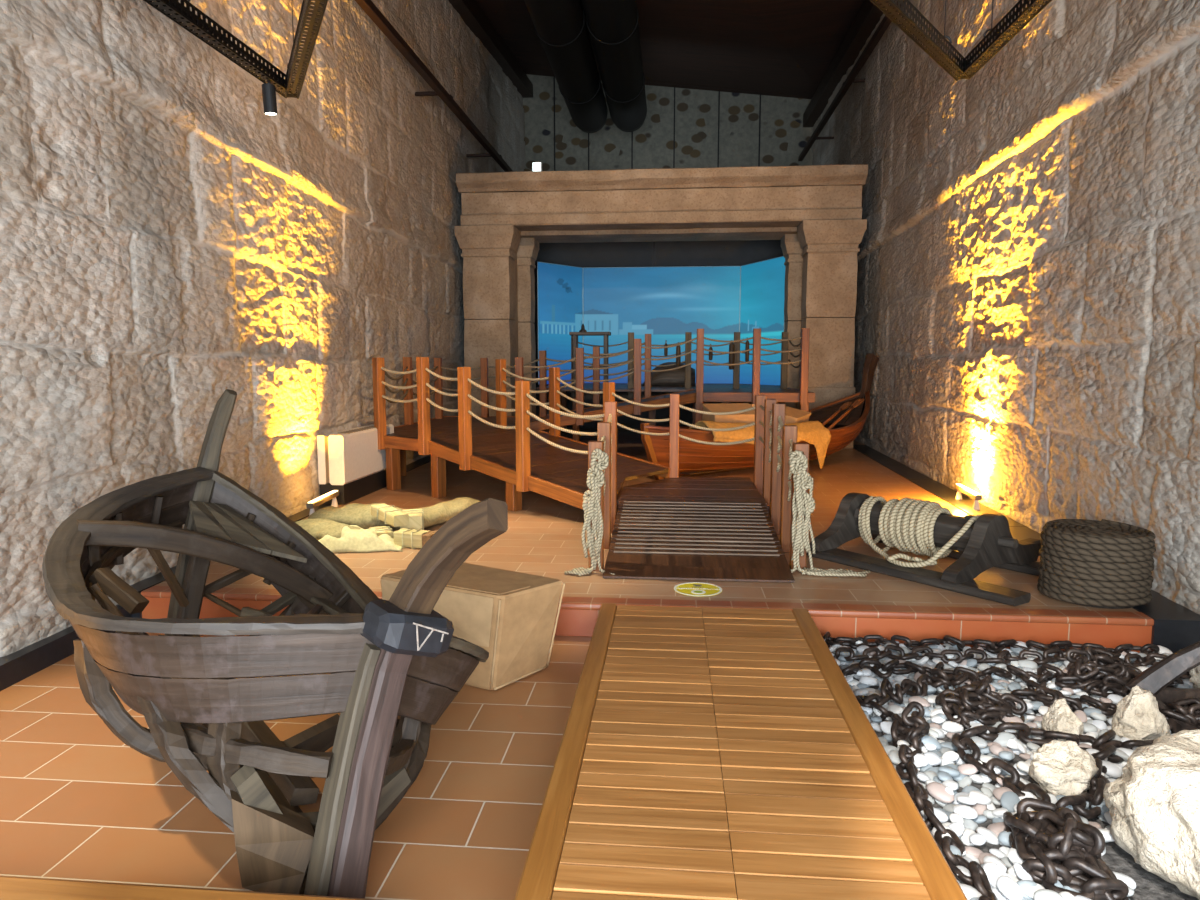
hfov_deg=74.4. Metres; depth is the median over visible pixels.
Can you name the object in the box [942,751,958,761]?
pebble
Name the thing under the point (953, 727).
pebble
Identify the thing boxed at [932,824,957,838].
pebble
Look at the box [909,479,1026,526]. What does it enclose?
trim
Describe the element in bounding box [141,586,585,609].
trim
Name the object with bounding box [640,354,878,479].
rowing boat
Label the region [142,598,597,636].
trim
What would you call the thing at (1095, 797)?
anchor chain
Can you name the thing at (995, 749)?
pebble
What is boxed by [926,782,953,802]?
pebble
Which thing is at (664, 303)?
projection screen
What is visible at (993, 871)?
pebble
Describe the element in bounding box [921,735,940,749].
pebble
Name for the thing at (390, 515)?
wood block
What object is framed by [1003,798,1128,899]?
anchor chain
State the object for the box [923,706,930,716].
pebble
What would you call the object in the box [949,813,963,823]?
pebble
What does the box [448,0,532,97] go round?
trim
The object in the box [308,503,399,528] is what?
sack
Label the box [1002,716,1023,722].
pebble
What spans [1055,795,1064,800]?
pebble
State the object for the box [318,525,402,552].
sack
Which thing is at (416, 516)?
wood block
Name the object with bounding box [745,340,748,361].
rope fender
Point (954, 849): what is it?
pebble
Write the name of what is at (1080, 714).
pebble
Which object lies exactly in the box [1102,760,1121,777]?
pebble
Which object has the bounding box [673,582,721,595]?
floor sticker
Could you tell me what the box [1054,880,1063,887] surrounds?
pebble
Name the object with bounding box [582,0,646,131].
air duct
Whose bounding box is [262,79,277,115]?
spotlight
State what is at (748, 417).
storage box
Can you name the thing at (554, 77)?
trim
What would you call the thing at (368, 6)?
rail
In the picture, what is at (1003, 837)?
pebble
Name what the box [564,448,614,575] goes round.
bundle
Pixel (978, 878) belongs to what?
anchor chain
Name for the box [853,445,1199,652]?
baseboard
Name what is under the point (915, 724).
anchor chain
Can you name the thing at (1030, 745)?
pebble
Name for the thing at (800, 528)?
bundle
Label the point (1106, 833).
pebble
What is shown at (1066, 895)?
pebble
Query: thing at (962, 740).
anchor chain
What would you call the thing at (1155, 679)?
anchor
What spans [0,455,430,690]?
baseboard
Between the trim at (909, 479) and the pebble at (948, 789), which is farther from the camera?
the trim at (909, 479)
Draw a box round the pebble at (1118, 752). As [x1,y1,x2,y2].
[1112,749,1128,760]
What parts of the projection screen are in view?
picture panel, frame, picture panel, frame, picture panel, frame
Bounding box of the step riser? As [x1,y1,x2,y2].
[811,616,1151,652]
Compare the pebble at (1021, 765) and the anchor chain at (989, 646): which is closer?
the pebble at (1021, 765)
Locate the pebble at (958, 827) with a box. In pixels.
[948,822,963,836]
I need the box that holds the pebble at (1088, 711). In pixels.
[1084,708,1102,715]
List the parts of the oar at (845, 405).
blade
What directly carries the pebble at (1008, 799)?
on the pebbles at (866, 676)
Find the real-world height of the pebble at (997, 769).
0.036 m
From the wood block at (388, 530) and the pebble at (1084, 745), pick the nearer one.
the pebble at (1084, 745)
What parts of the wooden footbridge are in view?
post, post, post, post, post, post, post, post, post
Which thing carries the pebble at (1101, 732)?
on the pebbles at (866, 676)
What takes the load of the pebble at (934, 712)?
on the pebbles at (866, 676)
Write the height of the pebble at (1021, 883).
0.045 m
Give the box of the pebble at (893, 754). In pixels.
[888,750,901,764]
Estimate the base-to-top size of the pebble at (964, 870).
0.036 m
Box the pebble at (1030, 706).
[1016,701,1033,710]
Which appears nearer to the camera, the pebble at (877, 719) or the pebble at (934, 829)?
the pebble at (934, 829)
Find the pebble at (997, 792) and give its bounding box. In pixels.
[992,787,1012,799]
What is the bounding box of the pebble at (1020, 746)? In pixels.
[1016,741,1026,753]
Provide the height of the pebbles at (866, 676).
0.103 m
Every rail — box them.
[355,0,512,171]
[798,0,903,160]
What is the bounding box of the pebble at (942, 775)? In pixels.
[937,771,952,781]
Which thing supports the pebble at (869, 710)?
on the pebbles at (866, 676)
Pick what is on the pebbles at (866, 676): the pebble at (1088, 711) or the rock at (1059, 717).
the pebble at (1088, 711)
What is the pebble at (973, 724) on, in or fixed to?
on the pebbles at (866, 676)
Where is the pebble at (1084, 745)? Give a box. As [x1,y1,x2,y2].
[1078,743,1091,747]
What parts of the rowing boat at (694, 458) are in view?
stem post, stern post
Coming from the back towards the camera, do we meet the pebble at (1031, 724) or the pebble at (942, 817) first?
the pebble at (1031, 724)
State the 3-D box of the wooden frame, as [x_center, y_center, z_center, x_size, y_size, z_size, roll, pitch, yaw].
[-0.152,-1.496,12.638,0.640,1.040,0.280,1,6,5]
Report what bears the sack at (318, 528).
on the floor at (543, 538)
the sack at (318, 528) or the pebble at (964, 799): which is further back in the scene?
the sack at (318, 528)
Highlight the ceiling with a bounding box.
[476,0,864,98]
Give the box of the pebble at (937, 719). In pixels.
[930,716,945,722]
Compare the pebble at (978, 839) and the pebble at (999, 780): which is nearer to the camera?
the pebble at (978, 839)
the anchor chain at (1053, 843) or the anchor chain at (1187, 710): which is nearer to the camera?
the anchor chain at (1053, 843)
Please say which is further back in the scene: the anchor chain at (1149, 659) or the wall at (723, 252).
the wall at (723, 252)
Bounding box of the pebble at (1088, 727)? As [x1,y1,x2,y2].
[1083,722,1097,733]
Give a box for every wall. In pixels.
[0,0,524,656]
[523,74,812,170]
[534,240,782,428]
[812,0,1199,614]
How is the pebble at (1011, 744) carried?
on the pebbles at (998, 827)
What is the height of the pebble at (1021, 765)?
0.032 m
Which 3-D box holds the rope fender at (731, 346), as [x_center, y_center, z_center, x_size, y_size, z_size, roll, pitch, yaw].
[2.118,-1.531,12.702,0.097,0.475,0.097,-5,8,-40]
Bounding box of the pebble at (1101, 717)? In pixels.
[1090,712,1106,720]
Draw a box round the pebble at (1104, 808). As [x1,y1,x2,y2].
[1091,801,1108,814]
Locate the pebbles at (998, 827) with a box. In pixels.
[860,643,1126,888]
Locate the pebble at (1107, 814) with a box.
[1104,811,1111,824]
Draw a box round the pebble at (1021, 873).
[1013,862,1033,881]
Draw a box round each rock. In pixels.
[1028,740,1097,795]
[1041,698,1083,740]
[1103,729,1199,899]
[1111,685,1170,740]
[1189,665,1199,687]
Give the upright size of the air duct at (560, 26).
1.719 m
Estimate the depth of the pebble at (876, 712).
3.50 m
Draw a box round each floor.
[0,632,1198,899]
[152,428,1138,613]
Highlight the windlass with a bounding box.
[806,492,1040,605]
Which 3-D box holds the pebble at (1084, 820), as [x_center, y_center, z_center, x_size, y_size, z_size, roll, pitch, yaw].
[1.623,1.267,2.671,0.053,0.034,0.075,5,8,40]
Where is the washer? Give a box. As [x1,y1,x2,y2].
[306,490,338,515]
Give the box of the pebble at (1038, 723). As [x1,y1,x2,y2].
[1034,721,1041,728]
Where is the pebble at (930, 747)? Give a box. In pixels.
[924,744,936,750]
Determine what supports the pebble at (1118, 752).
on the pebbles at (866, 676)
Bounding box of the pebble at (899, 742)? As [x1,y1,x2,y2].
[897,740,909,746]
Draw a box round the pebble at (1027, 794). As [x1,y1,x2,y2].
[1019,791,1034,799]
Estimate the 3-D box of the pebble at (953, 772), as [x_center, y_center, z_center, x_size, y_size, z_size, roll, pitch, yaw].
[1.334,1.230,3.022,0.081,0.036,0.055,0,6,-1]
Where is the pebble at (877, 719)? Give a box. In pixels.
[870,716,881,722]
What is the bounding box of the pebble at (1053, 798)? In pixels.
[1048,793,1056,803]
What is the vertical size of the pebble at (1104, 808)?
0.034 m
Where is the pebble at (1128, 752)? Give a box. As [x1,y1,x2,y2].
[1117,748,1133,756]
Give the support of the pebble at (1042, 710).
on the pebbles at (866, 676)
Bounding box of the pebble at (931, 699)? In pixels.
[927,696,935,703]
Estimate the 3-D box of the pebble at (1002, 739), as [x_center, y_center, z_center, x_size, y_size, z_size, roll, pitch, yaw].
[1.672,1.201,3.273,0.089,0.053,0.070,-5,8,-37]
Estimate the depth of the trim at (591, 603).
4.63 m
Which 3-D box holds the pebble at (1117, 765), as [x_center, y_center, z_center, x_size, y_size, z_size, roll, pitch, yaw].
[1.956,1.230,3.033,0.076,0.052,0.063,0,6,2]
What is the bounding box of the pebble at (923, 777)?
[916,772,930,781]
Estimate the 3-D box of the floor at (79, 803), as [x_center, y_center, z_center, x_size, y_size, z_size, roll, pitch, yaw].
[-0.295,1.506,1.352,7.600,0.112,6.800,1,6,5]
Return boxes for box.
[532,162,541,170]
[702,403,754,423]
[785,406,810,423]
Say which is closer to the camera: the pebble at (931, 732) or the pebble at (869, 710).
the pebble at (931, 732)
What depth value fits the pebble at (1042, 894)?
2.27 m
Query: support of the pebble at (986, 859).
on the pebbles at (998, 827)
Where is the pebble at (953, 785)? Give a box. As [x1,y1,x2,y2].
[942,780,957,790]
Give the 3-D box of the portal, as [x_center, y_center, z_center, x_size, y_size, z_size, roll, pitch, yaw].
[0.986,-2.397,13.860,6.750,4.566,1.672,1,6,5]
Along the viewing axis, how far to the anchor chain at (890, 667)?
3.93 m
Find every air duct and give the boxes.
[524,0,607,132]
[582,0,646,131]
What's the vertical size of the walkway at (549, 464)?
1.503 m
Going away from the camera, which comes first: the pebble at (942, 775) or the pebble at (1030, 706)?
the pebble at (942, 775)
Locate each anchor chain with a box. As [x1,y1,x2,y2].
[823,631,1159,656]
[835,644,1167,666]
[842,659,1190,687]
[856,668,976,712]
[869,700,996,899]
[891,701,929,747]
[935,676,1026,728]
[951,722,1115,811]
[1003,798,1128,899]
[1010,680,1115,715]
[1055,646,1138,697]
[1055,740,1153,818]
[1159,698,1199,729]
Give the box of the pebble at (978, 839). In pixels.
[969,833,985,845]
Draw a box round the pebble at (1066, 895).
[1059,891,1075,899]
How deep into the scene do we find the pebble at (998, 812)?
2.74 m
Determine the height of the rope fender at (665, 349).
0.255 m
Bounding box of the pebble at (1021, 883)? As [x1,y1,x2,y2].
[1016,880,1036,899]
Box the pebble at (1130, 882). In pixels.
[1112,871,1135,889]
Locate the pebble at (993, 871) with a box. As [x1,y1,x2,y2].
[982,862,1007,887]
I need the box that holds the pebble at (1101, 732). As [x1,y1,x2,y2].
[1098,729,1120,740]
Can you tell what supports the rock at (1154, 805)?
on the floor at (79, 803)
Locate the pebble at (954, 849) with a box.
[941,845,960,857]
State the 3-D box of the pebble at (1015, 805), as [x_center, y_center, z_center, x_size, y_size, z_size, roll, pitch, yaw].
[1.478,1.260,2.744,0.076,0.037,0.063,5,8,38]
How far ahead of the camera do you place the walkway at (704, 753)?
2.68 m
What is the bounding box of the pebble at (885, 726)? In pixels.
[880,721,891,733]
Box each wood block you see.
[369,526,393,538]
[371,503,408,526]
[394,528,435,548]
[400,509,423,529]
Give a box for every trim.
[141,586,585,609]
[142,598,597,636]
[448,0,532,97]
[554,77,760,170]
[584,597,809,612]
[652,241,654,395]
[803,0,886,126]
[807,603,1153,625]
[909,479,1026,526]
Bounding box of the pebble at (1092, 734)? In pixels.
[1085,732,1096,737]
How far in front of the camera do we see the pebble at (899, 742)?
3.22 m
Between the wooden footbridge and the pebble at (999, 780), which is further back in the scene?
the wooden footbridge
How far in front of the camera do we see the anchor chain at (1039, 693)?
3.58 m
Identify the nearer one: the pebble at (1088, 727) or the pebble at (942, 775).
the pebble at (942, 775)
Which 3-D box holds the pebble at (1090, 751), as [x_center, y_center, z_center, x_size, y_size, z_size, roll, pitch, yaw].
[1.973,1.213,3.142,0.061,0.042,0.081,-6,9,-43]
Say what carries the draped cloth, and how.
on the rowing boat at (694, 458)
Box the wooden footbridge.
[588,394,808,581]
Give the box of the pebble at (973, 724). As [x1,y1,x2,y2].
[966,723,982,729]
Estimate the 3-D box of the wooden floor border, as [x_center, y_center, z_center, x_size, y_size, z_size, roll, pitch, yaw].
[-1.825,1.313,1.760,2.475,0.202,0.897,1,6,5]
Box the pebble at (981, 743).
[969,736,987,748]
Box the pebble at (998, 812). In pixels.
[992,808,1007,816]
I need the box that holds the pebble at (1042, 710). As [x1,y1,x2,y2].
[1038,706,1048,714]
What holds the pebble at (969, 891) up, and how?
on the pebbles at (998, 827)
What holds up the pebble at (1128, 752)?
on the pebbles at (866, 676)
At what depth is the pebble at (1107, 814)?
2.70 m
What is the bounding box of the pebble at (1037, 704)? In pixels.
[1029,701,1043,709]
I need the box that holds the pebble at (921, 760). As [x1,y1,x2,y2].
[914,754,928,767]
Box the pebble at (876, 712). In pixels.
[873,708,891,720]
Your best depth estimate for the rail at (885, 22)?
14.06 m
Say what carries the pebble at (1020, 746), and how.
on the pebbles at (998, 827)
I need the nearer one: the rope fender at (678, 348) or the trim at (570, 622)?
the trim at (570, 622)
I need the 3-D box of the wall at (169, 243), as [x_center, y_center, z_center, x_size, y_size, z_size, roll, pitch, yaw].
[-2.683,-4.399,10.098,0.141,9.760,24.886,0,6,3]
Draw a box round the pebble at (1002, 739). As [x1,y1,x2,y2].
[993,732,1014,747]
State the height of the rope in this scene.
0.445 m
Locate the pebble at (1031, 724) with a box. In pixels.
[1026,722,1037,727]
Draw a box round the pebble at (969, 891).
[959,883,981,899]
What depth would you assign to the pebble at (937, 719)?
3.44 m
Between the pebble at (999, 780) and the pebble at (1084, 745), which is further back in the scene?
the pebble at (1084, 745)
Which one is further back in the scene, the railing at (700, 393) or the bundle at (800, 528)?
the railing at (700, 393)
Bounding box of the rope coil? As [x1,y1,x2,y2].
[1037,519,1155,608]
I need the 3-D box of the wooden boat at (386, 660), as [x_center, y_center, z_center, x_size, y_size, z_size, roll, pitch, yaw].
[-1.377,0.551,3.242,1.437,1.522,2.851,-5,8,-40]
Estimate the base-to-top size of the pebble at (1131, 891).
0.036 m
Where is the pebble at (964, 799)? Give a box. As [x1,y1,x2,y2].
[956,795,976,804]
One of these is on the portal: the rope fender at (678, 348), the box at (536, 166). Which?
the box at (536, 166)
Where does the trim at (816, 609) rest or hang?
attached to the floor at (543, 538)
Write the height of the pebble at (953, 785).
0.028 m
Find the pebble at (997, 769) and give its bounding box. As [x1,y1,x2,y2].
[994,766,1001,773]
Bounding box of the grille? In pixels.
[340,426,375,433]
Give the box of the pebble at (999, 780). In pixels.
[996,777,1002,785]
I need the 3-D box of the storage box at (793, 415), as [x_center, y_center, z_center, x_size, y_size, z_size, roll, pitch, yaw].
[2.418,-0.356,10.631,0.711,0.564,0.510,4,8,35]
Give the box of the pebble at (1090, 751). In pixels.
[1086,748,1107,760]
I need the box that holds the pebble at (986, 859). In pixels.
[983,856,1006,871]
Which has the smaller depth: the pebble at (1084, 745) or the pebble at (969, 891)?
the pebble at (969, 891)
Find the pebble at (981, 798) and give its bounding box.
[969,790,991,804]
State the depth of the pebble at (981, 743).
3.21 m
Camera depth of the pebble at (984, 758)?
3.08 m
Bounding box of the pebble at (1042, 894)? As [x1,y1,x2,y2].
[1033,889,1063,899]
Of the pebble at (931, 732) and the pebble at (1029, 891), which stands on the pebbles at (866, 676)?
the pebble at (1029, 891)
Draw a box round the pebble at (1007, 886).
[996,876,1022,899]
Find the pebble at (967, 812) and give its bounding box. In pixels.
[953,805,977,818]
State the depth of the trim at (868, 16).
15.29 m
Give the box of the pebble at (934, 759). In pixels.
[923,752,941,765]
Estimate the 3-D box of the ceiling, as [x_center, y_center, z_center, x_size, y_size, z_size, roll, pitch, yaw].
[0.830,-7.119,9.553,8.600,4.276,25.000,1,6,5]
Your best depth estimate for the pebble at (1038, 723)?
3.39 m
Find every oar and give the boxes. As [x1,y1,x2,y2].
[822,401,851,425]
[827,398,863,429]
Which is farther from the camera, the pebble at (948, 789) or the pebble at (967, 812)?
the pebble at (948, 789)
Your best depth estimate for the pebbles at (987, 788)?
3.22 m
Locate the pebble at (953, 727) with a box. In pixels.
[941,721,963,732]
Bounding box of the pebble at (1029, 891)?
[1022,883,1044,897]
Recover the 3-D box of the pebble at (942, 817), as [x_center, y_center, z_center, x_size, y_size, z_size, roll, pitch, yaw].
[1.152,1.258,2.724,0.090,0.036,0.060,3,7,28]
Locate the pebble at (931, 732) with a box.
[928,729,938,737]
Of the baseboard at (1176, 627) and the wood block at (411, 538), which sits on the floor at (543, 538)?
the wood block at (411, 538)
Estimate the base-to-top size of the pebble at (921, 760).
0.042 m
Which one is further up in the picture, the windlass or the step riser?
the windlass
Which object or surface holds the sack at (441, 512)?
on the floor at (543, 538)
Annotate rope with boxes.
[858,496,980,567]
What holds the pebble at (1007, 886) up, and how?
on the pebbles at (866, 676)
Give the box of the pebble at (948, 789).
[945,785,953,794]
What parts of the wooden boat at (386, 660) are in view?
stern post, stem post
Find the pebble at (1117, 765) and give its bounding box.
[1104,763,1121,777]
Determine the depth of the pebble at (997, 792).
2.85 m
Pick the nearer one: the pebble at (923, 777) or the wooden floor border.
the wooden floor border
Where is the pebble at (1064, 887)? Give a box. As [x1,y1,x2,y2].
[1063,886,1079,892]
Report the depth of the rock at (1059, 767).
2.87 m
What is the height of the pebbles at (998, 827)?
0.093 m
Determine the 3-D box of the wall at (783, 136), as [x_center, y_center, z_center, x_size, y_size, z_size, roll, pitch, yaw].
[2.039,-5.816,22.008,9.000,10.400,0.200,1,6,5]
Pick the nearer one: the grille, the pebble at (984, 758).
the pebble at (984, 758)
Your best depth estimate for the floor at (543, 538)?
5.85 m
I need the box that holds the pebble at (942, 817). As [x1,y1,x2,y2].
[920,807,947,822]
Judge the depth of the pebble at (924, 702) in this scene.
3.60 m
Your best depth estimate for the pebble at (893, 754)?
3.10 m
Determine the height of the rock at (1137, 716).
0.243 m
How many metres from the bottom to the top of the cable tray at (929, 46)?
3.165 m
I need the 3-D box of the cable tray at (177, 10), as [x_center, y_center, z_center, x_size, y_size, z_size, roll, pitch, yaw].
[-1.617,-4.050,3.423,2.107,3.222,4.960,1,6,5]
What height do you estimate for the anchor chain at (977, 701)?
0.190 m
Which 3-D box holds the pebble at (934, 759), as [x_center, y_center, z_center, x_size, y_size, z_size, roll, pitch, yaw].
[1.311,1.218,3.118,0.073,0.041,0.059,-3,7,-27]
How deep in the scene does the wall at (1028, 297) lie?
6.51 m
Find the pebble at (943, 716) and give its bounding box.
[935,713,945,718]
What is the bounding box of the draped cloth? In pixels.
[689,421,830,468]
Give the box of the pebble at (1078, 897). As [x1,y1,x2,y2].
[1075,895,1090,899]
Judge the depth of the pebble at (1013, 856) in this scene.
2.48 m
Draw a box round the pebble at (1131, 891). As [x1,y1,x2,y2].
[1112,886,1133,896]
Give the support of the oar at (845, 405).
in the rowing boat at (694, 458)
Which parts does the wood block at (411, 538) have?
cord, cord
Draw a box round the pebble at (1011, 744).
[1007,739,1017,748]
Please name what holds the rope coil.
on the floor at (543, 538)
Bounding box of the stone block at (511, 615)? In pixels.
[381,563,564,689]
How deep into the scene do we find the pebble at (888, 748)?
3.17 m
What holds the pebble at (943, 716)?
on the pebble at (937, 719)
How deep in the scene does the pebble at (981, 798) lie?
2.81 m
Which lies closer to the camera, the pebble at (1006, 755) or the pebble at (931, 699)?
the pebble at (1006, 755)
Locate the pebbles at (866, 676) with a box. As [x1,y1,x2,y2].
[829,641,1193,899]
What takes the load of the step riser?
attached to the floor at (543, 538)
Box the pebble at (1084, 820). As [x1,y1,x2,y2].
[1080,817,1088,823]
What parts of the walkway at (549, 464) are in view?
post, leg, leg, post, post, post, leg, post, post, post, leg, post, post, post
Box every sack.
[295,518,360,539]
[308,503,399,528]
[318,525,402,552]
[388,497,479,529]
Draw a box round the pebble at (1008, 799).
[1000,791,1019,811]
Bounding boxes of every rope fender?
[664,340,667,355]
[676,342,680,365]
[709,344,712,359]
[729,340,734,369]
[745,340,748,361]
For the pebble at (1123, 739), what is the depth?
3.24 m
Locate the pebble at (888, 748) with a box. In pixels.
[883,745,896,754]
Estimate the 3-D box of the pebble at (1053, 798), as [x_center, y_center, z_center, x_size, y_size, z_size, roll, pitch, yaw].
[1.612,1.249,2.830,0.060,0.028,0.054,-2,7,-20]
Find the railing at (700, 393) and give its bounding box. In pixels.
[515,328,814,440]
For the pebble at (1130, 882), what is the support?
on the pebbles at (866, 676)
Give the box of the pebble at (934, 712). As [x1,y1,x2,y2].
[930,708,946,718]
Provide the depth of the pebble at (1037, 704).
3.57 m
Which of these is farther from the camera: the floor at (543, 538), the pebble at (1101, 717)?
the floor at (543, 538)
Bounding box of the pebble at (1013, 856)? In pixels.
[1007,848,1023,864]
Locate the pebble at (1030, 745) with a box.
[1027,742,1039,750]
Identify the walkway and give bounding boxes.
[372,357,670,510]
[514,603,967,899]
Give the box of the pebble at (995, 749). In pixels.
[989,744,1003,755]
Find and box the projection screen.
[536,256,785,384]
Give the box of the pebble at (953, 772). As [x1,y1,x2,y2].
[938,766,959,776]
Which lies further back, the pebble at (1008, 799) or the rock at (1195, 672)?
the rock at (1195, 672)
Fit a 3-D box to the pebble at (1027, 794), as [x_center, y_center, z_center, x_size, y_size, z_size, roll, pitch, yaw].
[1.511,1.248,2.824,0.070,0.049,0.069,-2,7,-20]
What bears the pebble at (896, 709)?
on the pebbles at (866, 676)
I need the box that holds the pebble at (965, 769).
[958,764,977,774]
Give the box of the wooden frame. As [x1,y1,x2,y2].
[569,324,610,386]
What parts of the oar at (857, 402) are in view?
blade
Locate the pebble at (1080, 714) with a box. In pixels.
[1074,710,1086,721]
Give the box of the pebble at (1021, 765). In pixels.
[1017,761,1029,772]
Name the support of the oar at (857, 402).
in the rowing boat at (694, 458)
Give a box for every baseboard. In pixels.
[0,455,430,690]
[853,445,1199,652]
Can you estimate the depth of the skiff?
14.22 m
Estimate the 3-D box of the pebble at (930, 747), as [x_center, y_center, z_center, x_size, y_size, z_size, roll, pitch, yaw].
[1.351,1.207,3.235,0.049,0.028,0.060,0,6,-1]
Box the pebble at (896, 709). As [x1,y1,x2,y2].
[887,705,903,714]
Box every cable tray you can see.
[143,0,327,98]
[869,0,1051,80]
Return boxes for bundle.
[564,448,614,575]
[789,450,869,576]
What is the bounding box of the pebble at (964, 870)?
[956,866,970,875]
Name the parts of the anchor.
arm, arm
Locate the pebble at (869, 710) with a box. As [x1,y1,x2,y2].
[861,706,872,714]
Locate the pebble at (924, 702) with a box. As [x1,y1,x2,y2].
[908,696,930,707]
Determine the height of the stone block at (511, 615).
0.531 m
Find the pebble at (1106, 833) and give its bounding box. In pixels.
[1097,828,1113,841]
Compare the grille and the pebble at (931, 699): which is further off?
the grille
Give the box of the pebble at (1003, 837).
[998,831,1010,845]
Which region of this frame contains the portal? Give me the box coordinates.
[455,164,867,448]
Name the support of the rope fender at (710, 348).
hanging from the railing at (700, 393)
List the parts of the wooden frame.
leg, leg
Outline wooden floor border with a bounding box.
[0,876,379,899]
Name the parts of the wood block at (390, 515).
cord, cord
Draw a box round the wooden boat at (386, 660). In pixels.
[42,389,507,898]
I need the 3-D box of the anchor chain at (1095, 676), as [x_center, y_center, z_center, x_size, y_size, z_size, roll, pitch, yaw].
[2.422,1.076,3.792,0.386,0.203,0.311,-4,7,-33]
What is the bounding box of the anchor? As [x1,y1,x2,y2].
[1125,641,1199,732]
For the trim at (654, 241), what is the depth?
16.75 m
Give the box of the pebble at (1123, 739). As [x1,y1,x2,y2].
[1121,737,1130,741]
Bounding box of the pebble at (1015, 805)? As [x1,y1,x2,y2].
[1013,804,1033,811]
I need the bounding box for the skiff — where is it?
[641,362,694,385]
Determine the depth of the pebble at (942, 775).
2.96 m
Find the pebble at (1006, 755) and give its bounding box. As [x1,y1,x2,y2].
[998,751,1013,759]
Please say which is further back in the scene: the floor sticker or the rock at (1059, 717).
the floor sticker
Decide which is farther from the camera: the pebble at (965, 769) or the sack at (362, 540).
the sack at (362, 540)
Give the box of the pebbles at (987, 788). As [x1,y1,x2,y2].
[831,638,1169,883]
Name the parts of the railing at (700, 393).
post, post, leg, post, leg, post, post, post, post, post, leg, post, leg, leg, post, post, post, post, leg, post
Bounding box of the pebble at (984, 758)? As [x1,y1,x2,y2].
[978,755,992,763]
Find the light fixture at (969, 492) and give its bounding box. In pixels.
[955,484,981,509]

